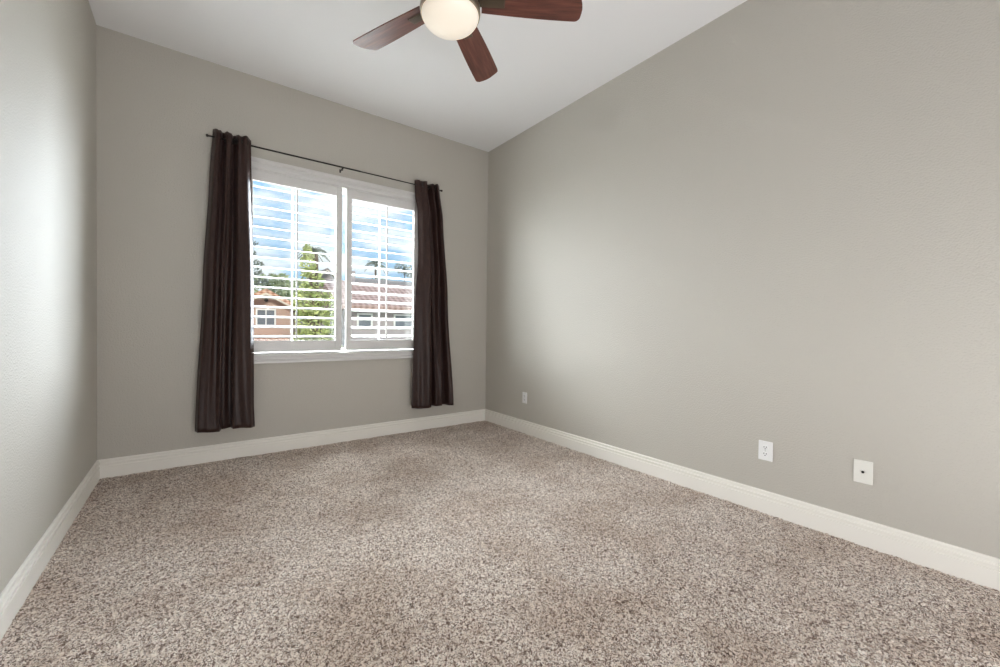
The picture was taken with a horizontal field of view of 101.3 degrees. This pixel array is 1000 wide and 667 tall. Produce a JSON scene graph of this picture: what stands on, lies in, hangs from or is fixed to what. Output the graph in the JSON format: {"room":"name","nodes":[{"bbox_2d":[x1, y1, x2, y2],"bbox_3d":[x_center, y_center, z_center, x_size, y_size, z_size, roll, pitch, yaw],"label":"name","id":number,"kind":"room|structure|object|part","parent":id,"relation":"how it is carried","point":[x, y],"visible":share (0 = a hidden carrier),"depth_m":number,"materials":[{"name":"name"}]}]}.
{"room":"empty bedroom","nodes":[
{"label":"empty bedroom","id":0,"kind":"room"},
{"bbox_2d":[0,0,96,593],"bbox_3d":[-1.504,-0.554,0.966,0.160,3.285,4.925,0,1,-37],"label":"wall","id":1,"kind":"structure","parent":0,"point":[48,123],"depth_m":1.87,"materials":[{"name":"grey paint"}]},
{"bbox_2d":[0,460,99,640],"bbox_3d":[-1.452,1.000,1.040,0.016,0.137,4.605,0,1,-37],"label":"baseboard","id":2,"kind":"structure","parent":1,"relation":"attached to","point":[14,595],"depth_m":1.79,"materials":[{"name":"white paint"}]},
{"bbox_2d":[96,25,487,459],"bbox_3d":[-1.533,-0.595,3.914,3.316,3.285,0.160,0,1,-37],"label":"wall","id":3,"kind":"structure","parent":0,"point":[157,106],"depth_m":3.20,"materials":[{"name":"grey paint"}]},
{"bbox_2d":[98,409,484,478],"bbox_3d":[-1.499,0.960,3.865,3.316,0.137,0.016,0,1,-37],"label":"baseboard","id":4,"kind":"structure","parent":3,"relation":"attached to","point":[125,465],"depth_m":3.50,"materials":[{"name":"white paint"}]},
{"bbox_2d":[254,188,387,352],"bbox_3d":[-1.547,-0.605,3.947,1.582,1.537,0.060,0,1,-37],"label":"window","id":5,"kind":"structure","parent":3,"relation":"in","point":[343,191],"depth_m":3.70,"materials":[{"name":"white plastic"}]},
{"bbox_2d":[291,188,293,340],"bbox_3d":[-1.875,-0.605,3.697,0.014,1.497,0.004,0,1,-37],"label":"tilt rod","id":6,"kind":"object","parent":5,"relation":"attached to","point":[292,188],"depth_m":3.69,"materials":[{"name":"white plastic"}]},
{"bbox_2d":[251,169,341,351],"bbox_3d":[-1.805,-0.605,3.627,0.781,1.530,0.099,0,1,-37],"label":"plantation shutter","id":7,"kind":"object","parent":5,"relation":"attached to","point":[257,175],"visible":0.82,"depth_m":3.65,"materials":[{"name":"white wood"}]},
{"bbox_3d":[-1.798,-1.327,3.623,0.666,0.086,0.026,0,1,-37],"label":"rail","id":8,"kind":"part","parent":7,"relation":"part of","materials":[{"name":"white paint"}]},
{"bbox_3d":[-1.815,0.111,3.643,0.666,0.097,0.026,0,1,-37],"label":"rail","id":9,"kind":"part","parent":7,"relation":"part of","materials":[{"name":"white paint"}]},
{"bbox_3d":[-1.780,-0.606,3.590,0.012,1.315,0.011,0,1,-37],"label":"tilt rod","id":10,"kind":"part","parent":7,"relation":"part of","materials":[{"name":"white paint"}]},
{"bbox_2d":[378,205,380,339],"bbox_3d":[-1.230,-0.604,4.177,0.014,1.497,0.004,0,1,-37],"label":"tilt rod","id":11,"kind":"object","parent":5,"relation":"attached to","point":[379,205],"depth_m":4.18,"materials":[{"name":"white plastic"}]},
{"bbox_2d":[345,189,417,349],"bbox_3d":[-1.160,-0.604,4.107,0.747,1.530,0.097,0,1,-37],"label":"plantation shutter","id":12,"kind":"object","parent":5,"relation":"attached to","point":[351,195],"visible":0.94,"depth_m":4.05,"materials":[{"name":"white wood"}]},
{"bbox_3d":[-1.176,0.113,4.119,0.633,0.097,0.026,0,1,-37],"label":"rail","id":13,"kind":"part","parent":12,"relation":"part of","materials":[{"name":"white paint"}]},
{"bbox_3d":[-1.159,-1.326,4.099,0.633,0.086,0.026,0,1,-37],"label":"rail","id":14,"kind":"part","parent":12,"relation":"part of","materials":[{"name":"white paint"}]},
{"bbox_3d":[-1.127,-0.605,4.078,0.012,1.315,0.011,0,1,-37],"label":"tilt rod","id":15,"kind":"part","parent":12,"relation":"part of","materials":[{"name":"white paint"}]},
{"bbox_2d":[206,134,442,191],"bbox_3d":[-1.459,-1.516,3.791,2.057,0.042,0.092,0,1,-37],"label":"curtain rod","id":16,"kind":"object","parent":3,"relation":"attached to","point":[207,135],"visible":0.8,"depth_m":3.63,"materials":[{"name":"black metal"}]},
{"bbox_2d":[195,129,254,432],"bbox_3d":[-2.163,-0.413,3.239,0.397,2.361,0.105,0,1,-37],"label":"curtain","id":17,"kind":"object","parent":16,"relation":"hanging from","point":[225,376],"visible":1,"depth_m":3.25,"materials":[{"name":"brown fabric"}]},
{"bbox_2d":[411,180,453,408],"bbox_3d":[-0.692,-0.397,4.339,0.489,2.354,0.099,0,1,-37],"label":"curtain","id":18,"kind":"object","parent":16,"relation":"hanging from","point":[432,381],"visible":1,"depth_m":4.29,"materials":[{"name":"brown fabric"}]},
{"bbox_2d":[251,156,415,363],"bbox_3d":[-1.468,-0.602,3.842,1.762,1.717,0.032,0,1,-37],"label":"trim","id":19,"kind":"structure","parent":3,"relation":"attached to","point":[259,163],"depth_m":3.76,"materials":[{"name":"white wood"}]},
{"bbox_2d":[88,0,746,151],"bbox_3d":[0.369,-2.140,1.364,3.636,0.120,6.465,0,1,-37],"label":"ceiling","id":20,"kind":"structure","parent":0,"point":[422,80],"depth_m":3.05,"materials":[{"name":"white paint"}]},
{"bbox_2d":[353,0,581,81],"bbox_3d":[-0.257,-1.777,1.933,1.214,0.637,1.239,0,1,-37],"label":"ceiling fan","id":21,"kind":"object","parent":20,"relation":"hanging from","point":[458,20],"visible":1,"depth_m":2.03,"materials":[{"name":"brown wood"}]},
{"bbox_3d":[-0.574,-1.615,2.185,0.496,0.006,0.152,1,13,33],"label":"blade","id":22,"kind":"part","parent":21,"relation":"part of","materials":[{"name":"brown wood"}]},
{"bbox_3d":[-0.240,-1.496,1.972,0.275,0.076,0.275,0,1,-37],"label":"lamp shade","id":23,"kind":"part","parent":21,"relation":"part of","materials":[{"name":"white glass"}]},
{"bbox_3d":[-0.138,-1.612,2.356,0.152,0.006,0.496,-11,-2,15],"label":"blade","id":24,"kind":"part","parent":21,"relation":"part of","materials":[{"name":"brown wood"}]},
{"bbox_3d":[0.159,-1.604,1.994,0.496,0.006,0.152,1,-11,-3],"label":"blade","id":25,"kind":"part","parent":21,"relation":"part of","materials":[{"name":"brown wood"}]},
{"bbox_2d":[0,421,999,666],"bbox_3d":[0.345,1.081,1.389,3.340,0.012,6.219,0,1,-37],"label":"floor","id":26,"kind":"structure","parent":0,"point":[480,543],"depth_m":1.79,"materials":[{"name":"beige carpet"}]},
{"bbox_2d":[485,0,999,558],"bbox_3d":[1.284,-0.549,3.042,0.160,3.285,4.925,0,1,-37],"label":"wall","id":27,"kind":"structure","parent":0,"point":[779,225],"depth_m":2.41,"materials":[{"name":"grey paint"}]},
{"bbox_2d":[522,392,526,403],"bbox_3d":[0.257,0.670,4.275,0.010,0.115,0.070,0,1,-37],"label":"wall outlet","id":28,"kind":"object","parent":27,"relation":"attached to","point":[524,394],"visible":1,"depth_m":4.27,"materials":[{"name":"white plastic"}]},
{"bbox_2d":[485,409,999,590],"bbox_3d":[1.194,1.005,3.011,0.016,0.137,4.605,0,1,-37],"label":"baseboard","id":29,"kind":"structure","parent":27,"relation":"attached to","point":[981,569],"depth_m":2.32,"materials":[{"name":"white paint"}]},
{"bbox_2d":[758,440,772,461],"bbox_3d":[1.601,0.707,2.471,0.010,0.116,0.076,0,1,-37],"label":"wall outlet","id":30,"kind":"object","parent":27,"relation":"attached to","point":[765,452],"visible":1,"depth_m":2.47,"materials":[{"name":"white plastic"}]},
{"bbox_2d":[853,459,872,484],"bbox_3d":[1.868,0.713,2.109,0.014,0.118,0.076,0,1,-37],"label":"cable plate","id":31,"kind":"object","parent":27,"relation":"attached to","point":[863,470],"visible":1,"depth_m":2.11,"materials":[{"name":"white plastic"}]},
{"label":"outside","id":32,"kind":"structure","parent":0,"visible":0},
{"bbox_3d":[-31.553,3.101,66.540,150.000,0.200,135.715,0,1,-37],"label":"ground","id":33,"kind":"structure","parent":32,"visible":0},
{"bbox_2d":[253,241,268,285],"bbox_3d":[-17.689,-1.867,29.161,2.310,11.101,1.346,0,1,-37],"label":"conifer tree","id":34,"kind":"object","parent":33,"relation":"on","point":[257,273],"visible":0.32,"depth_m":29.25,"materials":[{"name":"green plant"}]},
{"bbox_2d":[254,273,297,303],"bbox_3d":[-19.325,-0.671,33.143,2.612,8.560,5.611,1,1,40],"label":"tree","id":35,"kind":"object","parent":33,"relation":"on","point":[277,283],"visible":0.23,"depth_m":33.38,"materials":[{"name":"green plant"}]},
{"bbox_2d":[254,289,304,340],"bbox_3d":[-13.235,0.675,23.206,4.400,6.290,10.000,0,1,-37],"label":"house","id":36,"kind":"structure","parent":33,"relation":"on","point":[265,292],"depth_m":22.79,"materials":[{"name":"orange brick"}]},
{"bbox_3d":[-12.989,-0.891,22.730,0.820,0.800,0.040,0,1,-37],"label":"pane","id":37,"kind":"part","parent":36,"relation":"part of","materials":[{"name":"grey glass"}]},
{"bbox_2d":[269,273,308,322],"bbox_3d":[-18.780,-1.081,39.897,6.876,9.206,2.750,0,1,-37],"label":"tree","id":38,"kind":"object","parent":33,"relation":"on","point":[283,275],"visible":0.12,"depth_m":38.46,"materials":[{"name":"green plant"}]},
{"bbox_3d":[-18.747,-3.812,39.860,6.876,3.743,2.750,0,1,-37],"label":"crown","id":39,"kind":"part","parent":38,"relation":"part of","materials":[{"name":"green plant"}]},
{"bbox_2d":[298,246,329,329],"bbox_3d":[-8.754,-0.067,19.139,1.492,7.995,1.369,0,1,-37],"label":"palm tree","id":40,"kind":"object","parent":33,"relation":"on","point":[319,250],"visible":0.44,"depth_m":19.00,"materials":[{"name":"green plant"}]},
{"bbox_2d":[293,244,341,346],"bbox_3d":[-7.520,0.145,16.828,1.974,7.664,1.969,0,1,-37],"label":"tree","id":41,"kind":"object","parent":33,"relation":"on","point":[312,266],"visible":0.47,"depth_m":16.55,"materials":[{"name":"green plant"}]},
{"bbox_2d":[294,268,342,334],"bbox_3d":[-21.087,-1.935,47.815,4.400,10.640,7.260,0,1,-37],"label":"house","id":42,"kind":"structure","parent":33,"relation":"on","point":[326,276],"depth_m":45.44,"materials":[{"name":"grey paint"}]},
{"bbox_2d":[319,271,411,347],"bbox_3d":[-6.349,0.301,23.338,7.200,7.200,6.000,0,1,-37],"label":"house","id":43,"kind":"structure","parent":33,"relation":"on","point":[327,286],"depth_m":20.67,"materials":[{"name":"grey paint"}]},
{"bbox_3d":[-6.609,-0.606,20.006,0.600,0.600,0.040,0,1,-37],"label":"pane","id":44,"kind":"part","parent":43,"relation":"part of","materials":[{"name":"grey glass"}]},
{"bbox_3d":[-4.905,-0.603,21.275,1.150,0.600,0.040,0,1,-37],"label":"pane","id":45,"kind":"part","parent":43,"relation":"part of","materials":[{"name":"grey glass"}]},
{"bbox_2d":[365,260,385,278],"bbox_3d":[-21.369,-4.927,71.075,3.915,15.974,3.698,1,1,20],"label":"palm tree","id":46,"kind":"object","parent":33,"relation":"on","point":[376,263],"visible":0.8,"depth_m":70.88,"materials":[{"name":"green plant"}]},
{"bbox_2d":[355,278,411,285],"bbox_3d":[-13.103,-1.500,50.068,11.100,9.900,7.000,0,1,-37],"label":"house","id":47,"kind":"structure","parent":33,"relation":"on","point":[365,280],"depth_m":48.63,"materials":[{"name":"grey paint"}]},
{"bbox_2d":[394,263,411,281],"bbox_3d":[-16.473,-4.854,74.917,6.090,15.841,2.207,0,1,-37],"label":"tree","id":48,"kind":"object","parent":33,"relation":"on","point":[405,268],"visible":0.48,"depth_m":73.97,"materials":[{"name":"green plant"}]}
]}

